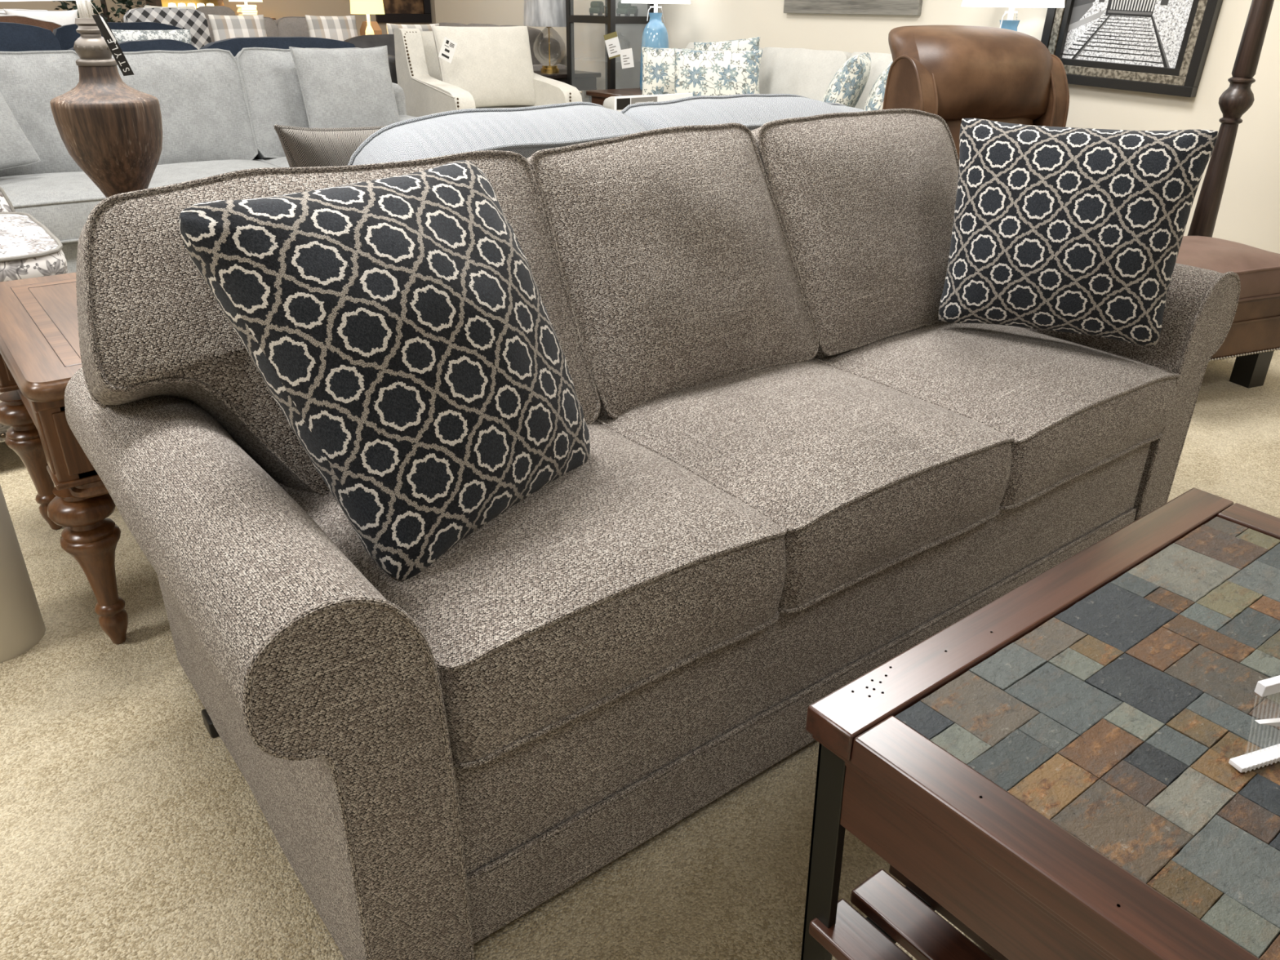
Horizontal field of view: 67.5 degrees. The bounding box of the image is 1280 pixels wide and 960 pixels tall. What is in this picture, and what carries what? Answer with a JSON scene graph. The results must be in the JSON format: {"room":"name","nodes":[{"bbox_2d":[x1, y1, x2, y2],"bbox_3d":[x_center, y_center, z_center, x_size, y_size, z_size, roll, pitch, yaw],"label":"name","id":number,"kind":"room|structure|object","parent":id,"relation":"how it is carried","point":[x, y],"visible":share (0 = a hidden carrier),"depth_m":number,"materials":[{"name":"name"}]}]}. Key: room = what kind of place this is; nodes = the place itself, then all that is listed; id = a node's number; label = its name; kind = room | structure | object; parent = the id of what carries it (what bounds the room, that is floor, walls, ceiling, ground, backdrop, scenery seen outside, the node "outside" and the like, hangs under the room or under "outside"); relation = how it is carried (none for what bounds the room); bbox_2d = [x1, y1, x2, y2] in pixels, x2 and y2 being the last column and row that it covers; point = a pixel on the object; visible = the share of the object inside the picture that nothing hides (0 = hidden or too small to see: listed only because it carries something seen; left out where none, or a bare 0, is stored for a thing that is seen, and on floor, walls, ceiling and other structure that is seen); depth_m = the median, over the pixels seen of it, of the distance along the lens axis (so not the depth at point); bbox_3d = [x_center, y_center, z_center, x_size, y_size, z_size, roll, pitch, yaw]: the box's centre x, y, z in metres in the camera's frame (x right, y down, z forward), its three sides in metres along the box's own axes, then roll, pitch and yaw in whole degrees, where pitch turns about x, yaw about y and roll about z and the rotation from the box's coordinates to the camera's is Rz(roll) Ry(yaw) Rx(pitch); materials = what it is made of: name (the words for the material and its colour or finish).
{"room":"store","nodes":[
{"label":"store","id":0,"kind":"room"},
{"bbox_2d":[0,0,435,35],"bbox_3d":[-5.960,-4.402,7.997,13.000,3.000,0.120,-18,32,-34],"label":"wall","id":1,"kind":"structure","parent":0,"point":[277,9],"depth_m":9.73,"materials":[{"name":"beige paint"}]},
{"bbox_2d":[375,0,431,22],"bbox_3d":[-2.577,-5.346,10.343,0.640,0.740,0.040,-18,32,-34],"label":"framed picture","id":2,"kind":"object","parent":1,"relation":"attached to","point":[395,11],"visible":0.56,"depth_m":10.47,"materials":[{"name":"black paint"}]},
{"bbox_2d":[382,0,423,13],"bbox_3d":[-2.580,-5.348,10.346,0.480,0.560,0.010,-18,32,-34],"label":"print","id":3,"kind":"object","parent":2,"relation":"attached to","point":[390,6],"depth_m":10.44},
{"bbox_2d":[0,350,1279,959],"bbox_3d":[-1.974,-0.721,4.049,13.000,0.001,15.000,-18,32,-34],"label":"floor","id":4,"kind":"structure","parent":0,"point":[129,831],"depth_m":1.51,"materials":[{"name":"beige carpet"}]},
{"bbox_2d":[0,484,45,662],"bbox_3d":[-1.304,0.001,1.785,0.176,0.728,0.176,-18,32,-34],"label":"column","id":5,"kind":"structure","parent":4,"relation":"on","point":[22,626],"depth_m":1.88,"materials":[{"name":"beige laminate"}]},
{"bbox_2d":[0,8,47,15],"bbox_3d":[-5.238,-2.720,6.761,2.250,1.100,0.750,-18,32,-34],"label":"sofa","id":6,"kind":"object","parent":4,"relation":"on","point":[2,11],"visible":0.03,"depth_m":7.00,"materials":[{"name":"white fabric"}]},
{"bbox_2d":[3,8,77,25],"bbox_3d":[-4.302,-3.247,6.953,0.477,0.308,0.143,-18,32,-34],"label":"throw pillow","id":7,"kind":"object","parent":6,"relation":"on","point":[61,17],"visible":0.31,"depth_m":6.92,"materials":[{"name":"white fabric"}]},
{"bbox_2d":[0,14,62,31],"bbox_3d":[-4.629,-2.365,6.087,1.902,1.076,0.600,-18,32,-34],"label":"sofa","id":8,"kind":"object","parent":4,"relation":"on","point":[51,25],"visible":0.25,"depth_m":6.11,"materials":[{"name":"brown fabric"}]},
{"bbox_2d":[0,186,69,442],"bbox_3d":[-2.113,-0.473,2.630,0.921,0.809,0.832,-18,32,-34],"label":"armchair","id":9,"kind":"object","parent":4,"relation":"on","point":[28,249],"visible":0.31,"depth_m":2.54,"materials":[{"name":"grey fabric"}]},
{"bbox_2d":[0,213,66,281],"bbox_3d":[-2.066,-0.581,2.510,0.919,0.115,0.680,-18,32,-34],"label":"seat cushion","id":10,"kind":"object","parent":9,"relation":"on","point":[28,249],"depth_m":2.53,"materials":[{"name":"white fabric"}]},
{"bbox_2d":[0,272,128,644],"bbox_3d":[-1.065,-0.102,2.154,0.588,0.591,0.804,-18,32,-34],"label":"end table","id":11,"kind":"object","parent":4,"relation":"on","point":[40,354],"visible":0.43,"depth_m":1.82,"materials":[{"name":"brown wood"}]},
{"bbox_2d":[0,0,162,197],"bbox_3d":[-1.044,-0.755,1.863,0.412,0.841,0.412,-18,32,-34],"label":"table lamp","id":12,"kind":"object","parent":11,"relation":"on","point":[112,130],"visible":0.65,"depth_m":1.83,"materials":[{"name":"brown wood"}]},
{"bbox_2d":[87,0,134,75],"bbox_3d":[-0.985,-0.819,1.767,0.050,0.132,0.101,-18,32,-34],"label":"tag","id":13,"kind":"object","parent":12,"relation":"hanging from","point":[104,27],"visible":1,"depth_m":1.74,"materials":[{"name":"black paper"}]},
{"bbox_2d":[52,0,152,22],"bbox_3d":[-4.386,-3.778,7.858,0.935,2.045,0.953,-18,32,-34],"label":"potted plant","id":14,"kind":"object","parent":4,"relation":"on","point":[128,3],"visible":0.11,"depth_m":7.75,"materials":[{"name":"green plant"}]},
{"bbox_2d":[52,22,182,50],"bbox_3d":[-3.084,-2.306,6.040,0.920,1.050,0.600,-18,32,-34],"label":"sofa","id":15,"kind":"object","parent":4,"relation":"on","point":[66,35],"visible":0.09,"depth_m":5.72,"materials":[{"name":"blue fabric"}]},
{"bbox_2d":[123,7,211,49],"bbox_3d":[-3.465,-2.916,7.180,0.660,1.122,0.690,-18,32,-34],"label":"armchair","id":16,"kind":"object","parent":4,"relation":"on","point":[194,20],"visible":0.14,"depth_m":6.92,"materials":[{"name":"fabric"}]},
{"bbox_2d":[143,4,195,9],"bbox_3d":[-3.750,-3.271,7.880,0.431,1.132,0.400,-18,32,-34],"label":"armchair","id":17,"kind":"object","parent":4,"relation":"on","point":[145,6],"visible":0.06,"depth_m":7.68,"materials":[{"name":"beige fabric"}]},
{"bbox_2d":[0,22,355,56],"bbox_3d":[-2.721,-2.000,5.412,2.600,1.067,0.750,-18,32,-34],"label":"sofa","id":18,"kind":"object","parent":4,"relation":"on","point":[14,37],"visible":0.06,"depth_m":5.04,"materials":[{"name":"blue fabric"}]},
{"bbox_2d":[0,22,61,51],"bbox_3d":[-3.258,-1.875,4.713,0.830,0.687,0.238,-18,32,-34],"label":"cushion","id":19,"kind":"object","parent":18,"relation":"on","point":[14,37],"depth_m":4.70,"materials":[{"name":"blue fabric"}]},
{"bbox_2d":[111,29,191,44],"bbox_3d":[-2.695,-2.346,5.320,0.429,0.281,0.139,-18,32,-34],"label":"throw pillow","id":20,"kind":"object","parent":18,"relation":"on","point":[183,35],"visible":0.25,"depth_m":5.25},
{"bbox_2d":[118,39,198,52],"bbox_3d":[-2.581,-2.060,5.200,0.475,0.604,0.233,-18,32,-34],"label":"cushion","id":21,"kind":"object","parent":18,"relation":"on","point":[153,44],"depth_m":5.04,"materials":[{"name":"blue fabric"}]},
{"bbox_2d":[199,36,355,56],"bbox_3d":[-2.047,-2.240,5.574,0.891,0.614,0.232,-18,32,-34],"label":"cushion","id":22,"kind":"object","parent":18,"relation":"on","point":[235,45],"depth_m":5.39,"materials":[{"name":"blue fabric"}]},
{"bbox_2d":[145,0,223,8],"bbox_3d":[-4.283,-4.361,9.091,0.600,2.000,0.400,-18,32,-34],"label":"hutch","id":23,"kind":"object","parent":4,"relation":"on","point":[155,2],"visible":0.02,"depth_m":9.08,"materials":[{"name":"brown wood"}]},
{"bbox_2d":[168,2,176,6],"bbox_3d":[-4.333,-4.383,8.880,0.076,0.075,0.076,-18,32,-34],"label":"ornament","id":24,"kind":"object","parent":23,"relation":"on","point":[171,4],"visible":0.45,"depth_m":8.85,"materials":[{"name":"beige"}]},
{"bbox_2d":[0,47,417,273],"bbox_3d":[-2.129,-1.333,4.178,2.820,0.980,1.032,-18,32,-34],"label":"sofa","id":25,"kind":"object","parent":4,"relation":"on","point":[220,109],"visible":0.34,"depth_m":4.25,"materials":[{"name":"grey fabric"}]},
{"bbox_2d":[0,92,40,170],"bbox_3d":[-2.647,-1.368,3.583,0.240,0.525,0.606,16,30,28],"label":"throw pillow","id":26,"kind":"object","parent":25,"relation":"on","point":[16,150],"visible":1,"depth_m":3.75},
{"bbox_2d":[0,52,83,177],"bbox_3d":[-2.619,-1.513,4.026,0.660,0.520,0.310,-18,32,-34],"label":"cushion","id":27,"kind":"object","parent":25,"relation":"on","point":[28,81],"depth_m":3.98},
{"bbox_2d":[0,171,105,240],"bbox_3d":[-2.380,-1.113,3.852,0.647,0.183,0.721,-18,32,-34],"label":"seat cushion","id":28,"kind":"object","parent":25,"relation":"on","point":[63,202],"depth_m":3.63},
{"bbox_2d":[111,51,256,164],"bbox_3d":[-2.125,-1.676,4.373,0.634,0.513,0.307,-18,32,-34],"label":"cushion","id":29,"kind":"object","parent":25,"relation":"on","point":[208,112],"depth_m":4.33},
{"bbox_2d":[147,159,278,188],"bbox_3d":[-1.875,-1.282,4.205,0.655,0.184,0.722,-18,32,-34],"label":"seat cushion","id":30,"kind":"object","parent":25,"relation":"on","point":[167,171],"depth_m":4.13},
{"bbox_2d":[234,49,309,159],"bbox_3d":[-1.616,-1.846,4.729,0.684,0.517,0.308,-18,32,-34],"label":"cushion","id":31,"kind":"object","parent":25,"relation":"on","point":[268,86],"depth_m":4.51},
{"bbox_2d":[264,156,289,167],"bbox_3d":[-1.360,-1.453,4.567,0.668,0.187,0.720,-18,32,-34],"label":"seat cushion","id":32,"kind":"object","parent":25,"relation":"on","point":[277,162],"depth_m":4.50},
{"bbox_2d":[288,45,399,128],"bbox_3d":[-1.391,-1.841,4.591,0.482,0.430,0.206,-18,32,-34],"label":"throw pillow","id":33,"kind":"object","parent":25,"relation":"on","point":[341,88],"visible":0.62,"depth_m":4.51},
{"bbox_2d":[195,5,235,18],"bbox_3d":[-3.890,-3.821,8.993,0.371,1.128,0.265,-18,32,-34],"label":"armchair","id":34,"kind":"object","parent":4,"relation":"on","point":[210,10],"visible":0.06,"depth_m":8.74,"materials":[{"name":"grey fabric"}]},
{"bbox_2d":[206,16,309,42],"bbox_3d":[-3.272,-3.654,8.759,1.540,1.053,0.871,-18,32,-34],"label":"loveseat","id":35,"kind":"object","parent":4,"relation":"on","point":[288,26],"visible":0.06,"depth_m":8.61,"materials":[{"name":"grey fabric"}]},
{"bbox_2d":[207,13,266,41],"bbox_3d":[-3.364,-3.703,8.089,0.456,0.408,0.178,-18,32,-34],"label":"throw pillow","id":36,"kind":"object","parent":35,"relation":"on","point":[223,27],"visible":0.46,"depth_m":7.99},
{"bbox_2d":[206,17,278,42],"bbox_3d":[-3.519,-3.805,8.530,0.638,0.574,0.266,-18,32,-34],"label":"cushion","id":37,"kind":"object","parent":35,"relation":"on","point":[271,25],"depth_m":8.53,"materials":[{"name":"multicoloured fabric"}]},
{"bbox_2d":[275,17,309,36],"bbox_3d":[-3.033,-3.967,8.869,0.612,0.572,0.266,-18,32,-34],"label":"cushion","id":38,"kind":"object","parent":35,"relation":"on","point":[285,26],"depth_m":8.63,"materials":[{"name":"grey fabric"}]},
{"bbox_2d":[305,14,358,40],"bbox_3d":[-2.707,-3.899,8.504,0.456,0.408,0.179,-18,32,-34],"label":"throw pillow","id":39,"kind":"object","parent":35,"relation":"on","point":[335,28],"visible":0.41,"depth_m":8.41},
{"bbox_2d":[343,34,397,84],"bbox_3d":[-1.619,-2.758,7.083,1.110,0.972,1.100,-18,32,-34],"label":"sofa","id":40,"kind":"object","parent":4,"relation":"on","point":[376,40],"visible":0.08,"depth_m":6.72,"materials":[{"name":"grey fabric"}]},
{"bbox_2d":[343,34,395,56],"bbox_3d":[-1.693,-2.943,7.049,0.991,0.613,0.346,-18,32,-34],"label":"cushion","id":41,"kind":"object","parent":40,"relation":"on","point":[376,40],"depth_m":6.75,"materials":[{"name":"grey fabric"}]},
{"bbox_2d":[386,23,439,34],"bbox_3d":[-1.712,-3.271,7.345,0.436,0.414,0.153,-18,32,-34],"label":"throw pillow","id":42,"kind":"object","parent":40,"relation":"on","point":[390,27],"visible":0.2,"depth_m":7.23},
{"bbox_2d":[360,21,382,35],"bbox_3d":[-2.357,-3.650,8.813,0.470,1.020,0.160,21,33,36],"label":"wicker chair","id":43,"kind":"object","parent":4,"relation":"on","point":[376,28],"visible":0.02,"depth_m":8.63,"materials":[{"name":"brown"}]},
{"bbox_2d":[393,26,582,117],"bbox_3d":[-0.980,-2.422,6.339,0.928,1.046,0.852,-18,32,-34],"label":"armchair","id":44,"kind":"object","parent":4,"relation":"on","point":[490,67],"visible":0.5,"depth_m":6.18,"materials":[{"name":"beige fabric"}]},
{"bbox_2d":[438,36,457,62],"bbox_3d":[-1.167,-2.612,5.821,0.135,0.151,0.003,-18,32,-34],"label":"price tag","id":45,"kind":"object","parent":44,"relation":"attached to","point":[448,47],"visible":1,"depth_m":5.82,"materials":[{"name":"white"}]},
{"bbox_2d":[441,40,454,58],"bbox_3d":[-1.166,-2.615,5.819,0.094,0.107,0.001,-18,32,-34],"label":"print","id":46,"kind":"object","parent":45,"relation":"attached to","point":[448,46],"depth_m":5.82,"materials":[{"name":"white"}]},
{"bbox_2d":[432,26,534,107],"bbox_3d":[-1.000,-2.703,6.271,0.694,0.484,0.219,-18,32,-34],"label":"cushion","id":47,"kind":"object","parent":44,"relation":"on","point":[494,64],"depth_m":6.21,"materials":[{"name":"beige fabric"}]},
{"bbox_2d":[438,22,567,71],"bbox_3d":[-1.522,-3.610,8.692,0.951,0.956,1.880,-18,32,-34],"label":"sectional sofa","id":48,"kind":"object","parent":4,"relation":"on","point":[539,45],"visible":0.06,"depth_m":8.17,"materials":[{"name":"beige fabric"}]},
{"bbox_2d":[438,22,466,26],"bbox_3d":[-1.778,-4.059,9.133,0.262,0.539,0.577,-18,32,-34],"label":"cushion","id":49,"kind":"object","parent":48,"relation":"on","point":[454,24],"depth_m":8.93,"materials":[{"name":"beige fabric"}]},
{"bbox_2d":[465,23,498,26],"bbox_3d":[-1.431,-3.860,8.732,0.262,0.540,0.575,-18,32,-34],"label":"cushion","id":50,"kind":"object","parent":48,"relation":"on","point":[470,24],"depth_m":8.56,"materials":[{"name":"beige fabric"}]},
{"bbox_2d":[497,25,542,64],"bbox_3d":[-1.086,-3.658,8.336,0.260,0.539,0.577,-18,32,-34],"label":"cushion","id":51,"kind":"object","parent":48,"relation":"on","point":[535,36],"depth_m":8.11,"materials":[{"name":"beige fabric"}]},
{"bbox_2d":[533,70,600,102],"bbox_3d":[-0.699,-3.034,7.997,0.620,0.680,0.440,-18,32,-34],"label":"end table","id":52,"kind":"object","parent":4,"relation":"on","point":[584,80],"visible":0.17,"depth_m":7.81,"materials":[{"name":"black paint"}]},
{"bbox_2d":[523,0,566,72],"bbox_3d":[-0.730,-3.604,7.682,0.400,0.620,0.400,-18,32,-34],"label":"table lamp","id":53,"kind":"object","parent":52,"relation":"on","point":[548,14],"visible":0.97,"depth_m":7.48,"materials":[{"name":"gold metal"}]},
{"bbox_2d":[347,93,865,165],"bbox_3d":[-0.130,-0.675,2.931,1.985,0.954,0.991,-18,32,-34],"label":"loveseat","id":54,"kind":"object","parent":4,"relation":"on","point":[525,131],"visible":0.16,"depth_m":2.24,"materials":[{"name":"grey fabric"}]},
{"bbox_2d":[273,124,386,167],"bbox_3d":[-0.686,-0.715,2.420,0.163,0.390,0.530,18,31,31],"label":"throw pillow","id":55,"kind":"object","parent":54,"relation":"on","point":[303,147],"visible":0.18,"depth_m":2.21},
{"bbox_2d":[352,105,646,164],"bbox_3d":[-0.312,-0.635,2.315,0.775,0.475,0.304,-18,32,-34],"label":"cushion","id":56,"kind":"object","parent":54,"relation":"on","point":[525,131],"depth_m":2.15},
{"bbox_2d":[623,96,865,130],"bbox_3d":[0.380,-0.865,2.797,1.041,0.469,0.304,-18,32,-34],"label":"cushion","id":57,"kind":"object","parent":54,"relation":"on","point":[752,112],"depth_m":2.56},
{"bbox_2d":[565,0,653,89],"bbox_3d":[-0.235,-3.438,7.394,0.432,1.950,0.590,-18,32,-34],"label":"shelving unit","id":58,"kind":"object","parent":4,"relation":"on","point":[629,29],"visible":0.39,"depth_m":7.47,"materials":[{"name":"black paint"}]},
{"bbox_2d":[589,0,607,16],"bbox_3d":[-0.306,-3.626,7.372,0.090,0.105,0.220,12,28,21],"label":"truck","id":59,"kind":"object","parent":58,"relation":"on","point":[597,6],"visible":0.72,"depth_m":7.29,"materials":[{"name":"grey ceramic"}]},
{"bbox_2d":[603,31,621,59],"bbox_3d":[-0.197,-3.167,6.983,0.146,0.188,0.003,10,28,18],"label":"price tag","id":60,"kind":"object","parent":58,"relation":"hanging from","point":[611,40],"visible":0.93,"depth_m":6.98,"materials":[{"name":"white"}]},
{"bbox_2d":[616,1,638,16],"bbox_3d":[-0.096,-3.561,7.247,0.090,0.105,0.220,12,28,21],"label":"truck","id":61,"kind":"object","parent":58,"relation":"on","point":[627,9],"visible":0.92,"depth_m":7.17,"materials":[{"name":"grey ceramic"}]},
{"bbox_2d":[586,88,642,105],"bbox_3d":[0.020,-2.573,7.153,0.720,0.620,0.440,-18,32,-34],"label":"end table","id":62,"kind":"object","parent":4,"relation":"on","point":[598,96],"visible":0.12,"depth_m":6.90,"materials":[{"name":"brown wood"}]},
{"bbox_2d":[621,0,690,90],"bbox_3d":[0.110,-3.238,6.853,0.492,0.840,0.492,-18,32,-34],"label":"table lamp","id":63,"kind":"object","parent":62,"relation":"on","point":[655,34],"visible":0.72,"depth_m":6.80,"materials":[{"name":"blue ceramic"}]},
{"bbox_2d":[619,48,634,68],"bbox_3d":[-0.094,-3.035,6.899,0.114,0.138,0.003,10,28,18],"label":"price tag","id":64,"kind":"object","parent":63,"relation":"hanging from","point":[626,55],"visible":1,"depth_m":6.90,"materials":[{"name":"white"}]},
{"bbox_2d":[646,3,661,21],"bbox_3d":[0.101,-3.333,6.796,0.128,0.140,0.028,-18,32,-34],"label":"socket","id":65,"kind":"object","parent":63,"relation":"attached to","point":[654,16],"depth_m":6.79,"materials":[{"name":"white"}]},
{"bbox_2d":[64,108,1240,959],"bbox_3d":[0.186,-0.159,1.881,2.166,0.966,0.949,-18,32,-34],"label":"sofa","id":66,"kind":"object","parent":4,"relation":"on","point":[797,475],"visible":0.77,"depth_m":1.45,"materials":[{"name":"grey fabric"}]},
{"bbox_2d":[75,155,596,493],"bbox_3d":[-0.467,-0.234,1.554,0.766,0.513,0.359,-18,32,-34],"label":"cushion","id":67,"kind":"object","parent":66,"relation":"on","point":[165,369],"depth_m":1.35,"materials":[{"name":"fabric"}]},
{"bbox_2d":[178,160,590,580],"bbox_3d":[-0.306,-0.172,1.329,0.336,0.468,0.473,16,30,28],"label":"throw pillow","id":68,"kind":"object","parent":66,"relation":"on","point":[401,327],"visible":1,"depth_m":1.20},
{"bbox_2d":[277,421,786,762],"bbox_3d":[-0.183,0.086,1.474,0.578,0.193,0.626,-18,32,-34],"label":"seat cushion","id":69,"kind":"object","parent":66,"relation":"on","point":[642,562],"depth_m":1.26,"materials":[{"name":"fabric"}]},
{"bbox_2d":[526,126,816,417],"bbox_3d":[0.053,-0.416,1.917,0.589,0.523,0.366,-18,32,-34],"label":"cushion","id":70,"kind":"object","parent":66,"relation":"on","point":[678,257],"depth_m":1.78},
{"bbox_2d":[597,359,1011,608],"bbox_3d":[0.267,-0.059,1.786,0.596,0.190,0.626,-18,32,-34],"label":"seat cushion","id":71,"kind":"object","parent":66,"relation":"on","point":[861,475],"depth_m":1.61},
{"bbox_2d":[751,111,958,359],"bbox_3d":[0.516,-0.577,2.242,0.660,0.516,0.363,-18,32,-34],"label":"cushion","id":72,"kind":"object","parent":66,"relation":"on","point":[863,203],"depth_m":2.08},
{"bbox_2d":[819,321,1176,506],"bbox_3d":[0.733,-0.210,2.119,0.634,0.180,0.628,-18,32,-34],"label":"seat cushion","id":73,"kind":"object","parent":66,"relation":"on","point":[1070,405],"depth_m":1.95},
{"bbox_2d":[937,118,1217,346],"bbox_3d":[0.900,-0.534,2.057,0.494,0.435,0.243,15,30,27],"label":"throw pillow","id":74,"kind":"object","parent":66,"relation":"on","point":[1076,230],"visible":1,"depth_m":1.97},
{"bbox_2d":[613,93,692,111],"bbox_3d":[0.055,-1.268,4.270,0.420,0.835,0.023,-18,32,-34],"label":"sign board","id":75,"kind":"object","parent":4,"relation":"on","point":[620,103],"visible":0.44,"depth_m":4.05,"materials":[{"name":"white"}]},
{"bbox_2d":[602,42,892,110],"bbox_3d":[0.822,-2.175,5.988,0.950,0.959,2.490,-18,32,-34],"label":"sofa","id":76,"kind":"object","parent":4,"relation":"on","point":[809,73],"visible":0.07,"depth_m":5.76,"materials":[{"name":"fabric"}]},
{"bbox_2d":[641,46,694,95],"bbox_3d":[0.236,-2.520,6.058,0.461,0.392,0.179,2,26,3],"label":"throw pillow","id":77,"kind":"object","parent":76,"relation":"on","point":[658,64],"visible":0.35,"depth_m":6.00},
{"bbox_2d":[673,48,762,96],"bbox_3d":[0.453,-2.341,5.707,0.525,0.411,0.199,4,26,6],"label":"throw pillow","id":78,"kind":"object","parent":76,"relation":"on","point":[697,72],"visible":0.61,"depth_m":5.63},
{"bbox_2d":[685,42,764,50],"bbox_3d":[0.552,-2.672,6.437,0.265,0.473,0.746,-18,32,-34],"label":"cushion","id":79,"kind":"object","parent":76,"relation":"on","point":[691,46],"depth_m":6.54,"materials":[{"name":"fabric"}]},
{"bbox_2d":[693,36,759,93],"bbox_3d":[0.544,-2.527,5.972,0.456,0.438,0.143,8,27,15],"label":"throw pillow","id":80,"kind":"object","parent":76,"relation":"on","point":[752,43],"visible":0.31,"depth_m":5.87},
{"bbox_2d":[759,47,852,101],"bbox_3d":[1.001,-2.409,5.920,0.264,0.471,0.740,-18,32,-34],"label":"cushion","id":81,"kind":"object","parent":76,"relation":"on","point":[809,73],"depth_m":5.80,"materials":[{"name":"fabric"}]},
{"bbox_2d":[822,52,871,107],"bbox_3d":[1.099,-2.085,5.178,0.247,0.407,0.444,9,27,16],"label":"throw pillow","id":82,"kind":"object","parent":76,"relation":"on","point":[846,86],"visible":0.56,"depth_m":4.99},
{"bbox_2d":[849,52,892,109],"bbox_3d":[1.403,-2.175,5.458,0.263,0.472,0.596,-18,32,-34],"label":"cushion","id":83,"kind":"object","parent":76,"relation":"on","point":[879,61],"depth_m":5.39,"materials":[{"name":"fabric"}]},
{"bbox_2d":[862,60,893,111],"bbox_3d":[1.294,-2.000,5.004,0.245,0.414,0.464,9,27,16],"label":"throw pillow","id":84,"kind":"object","parent":76,"relation":"on","point":[874,101],"visible":0.12,"depth_m":4.84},
{"bbox_2d":[882,25,1069,159],"bbox_3d":[1.484,-1.265,3.986,0.958,1.117,1.075,-10,28,-21],"label":"recliner","id":85,"kind":"object","parent":4,"relation":"on","point":[954,73],"visible":0.33,"depth_m":3.89,"materials":[{"name":"brown leather"}]},
{"bbox_2d":[946,117,1032,159],"bbox_3d":[1.420,-1.403,4.092,0.577,0.332,0.236,-10,28,-21],"label":"cushion","id":86,"kind":"object","parent":85,"relation":"on","point":[953,124],"depth_m":3.94,"materials":[{"name":"brown fabric"}]},
{"bbox_2d":[800,488,1279,959],"bbox_3d":[0.927,0.563,1.002,0.923,0.470,1.232,-18,32,-34],"label":"coffee table","id":87,"kind":"object","parent":4,"relation":"on","point":[1047,773],"visible":1,"depth_m":1.06,"materials":[{"name":"brown wood"}]},
{"bbox_2d":[1228,675,1279,772],"bbox_3d":[0.715,0.244,1.020,0.210,0.084,0.037,-8,28,-18],"label":"card holder","id":88,"kind":"object","parent":87,"relation":"on","point":[1261,757],"visible":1,"depth_m":1.00,"materials":[{"name":"white plastic"}]},
{"bbox_2d":[1175,235,1279,388],"bbox_3d":[1.871,-0.586,3.344,0.622,0.478,0.461,-10,28,-21],"label":"ottoman","id":89,"kind":"object","parent":4,"relation":"on","point":[1253,337],"visible":0.3,"depth_m":3.19,"materials":[{"name":"brown leather"}]},
{"bbox_2d":[1175,235,1279,298],"bbox_3d":[1.873,-0.737,3.270,0.622,0.141,0.461,-10,28,-21],"label":"cushion","id":90,"kind":"object","parent":89,"relation":"on","point":[1258,270],"depth_m":3.13,"materials":[{"name":"brown leather"}]},
{"bbox_2d":[1187,0,1274,237],"bbox_3d":[2.308,-1.492,3.697,0.460,1.800,0.460,-18,32,-34],"label":"floor lamp","id":91,"kind":"object","parent":4,"relation":"on","point":[1237,99],"visible":0.73,"depth_m":3.70,"materials":[{"name":"brown wood"}]},
{"bbox_3d":[-3.682,-3.948,9.368,0.300,1.030,0.320,-18,32,-34],"label":"console table","id":92,"kind":"object","parent":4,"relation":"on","visible":0},
{"bbox_2d":[228,0,262,15],"bbox_3d":[-3.711,-4.549,8.997,0.300,0.375,0.300,-18,32,-34],"label":"table lamp","id":93,"kind":"object","parent":92,"relation":"on","point":[240,7],"visible":0.86,"depth_m":9.00,"materials":[{"name":"white"}]},
{"bbox_3d":[1.908,-1.558,5.153,0.480,0.620,0.440,-18,32,-34],"label":"end table","id":94,"kind":"object","parent":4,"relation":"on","visible":0},
{"bbox_2d":[960,0,1064,31],"bbox_3d":[1.869,-2.241,4.886,0.492,0.840,0.492,-18,32,-34],"label":"table lamp","id":95,"kind":"object","parent":94,"relation":"on","point":[1011,24],"visible":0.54,"depth_m":4.66,"materials":[{"name":"blue ceramic"}]},
{"bbox_2d":[1000,7,1017,27],"bbox_3d":[1.859,-2.336,4.829,0.128,0.140,0.028,-18,32,-34],"label":"socket","id":96,"kind":"object","parent":95,"relation":"attached to","point":[1009,23],"depth_m":4.82,"materials":[{"name":"white"}]},
{"bbox_3d":[-2.145,-2.982,7.648,0.400,0.860,0.400,-18,32,-34],"label":"end table","id":97,"kind":"object","parent":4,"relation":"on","visible":0},
{"bbox_2d":[350,0,384,35],"bbox_3d":[-2.056,-3.523,7.238,0.250,0.475,0.250,-18,32,-34],"label":"table lamp","id":98,"kind":"object","parent":97,"relation":"on","point":[357,6],"visible":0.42,"depth_m":7.13,"materials":[{"name":"beige fabric"}]},
{"bbox_2d":[434,0,1279,253],"bbox_3d":[1.972,-2.857,5.096,0.120,3.000,13.170,-18,32,-34],"label":"wall","id":99,"kind":"structure","parent":0,"point":[1249,211],"depth_m":4.97,"materials":[{"name":"beige paint"}]},
{"bbox_2d":[783,0,922,15],"bbox_3d":[1.290,-3.199,5.769,0.035,0.710,1.080,-18,32,-34],"label":"framed picture","id":100,"kind":"object","parent":99,"relation":"attached to","point":[896,7],"visible":1,"depth_m":5.85,"materials":[{"name":"grey"}]},
{"bbox_2d":[1040,0,1222,97],"bbox_3d":[2.375,-2.432,4.565,0.055,1.078,0.866,-18,32,-34],"label":"framed picture","id":101,"kind":"object","parent":99,"relation":"attached to","point":[1157,46],"visible":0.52,"depth_m":4.67,"materials":[{"name":"black paint"}]},
{"bbox_2d":[1062,0,1193,68],"bbox_3d":[2.386,-2.436,4.573,0.002,0.840,0.628,-18,32,-34],"label":"print","id":102,"kind":"object","parent":101,"relation":"attached to","point":[1145,33],"depth_m":4.69,"materials":[{"name":"black"}]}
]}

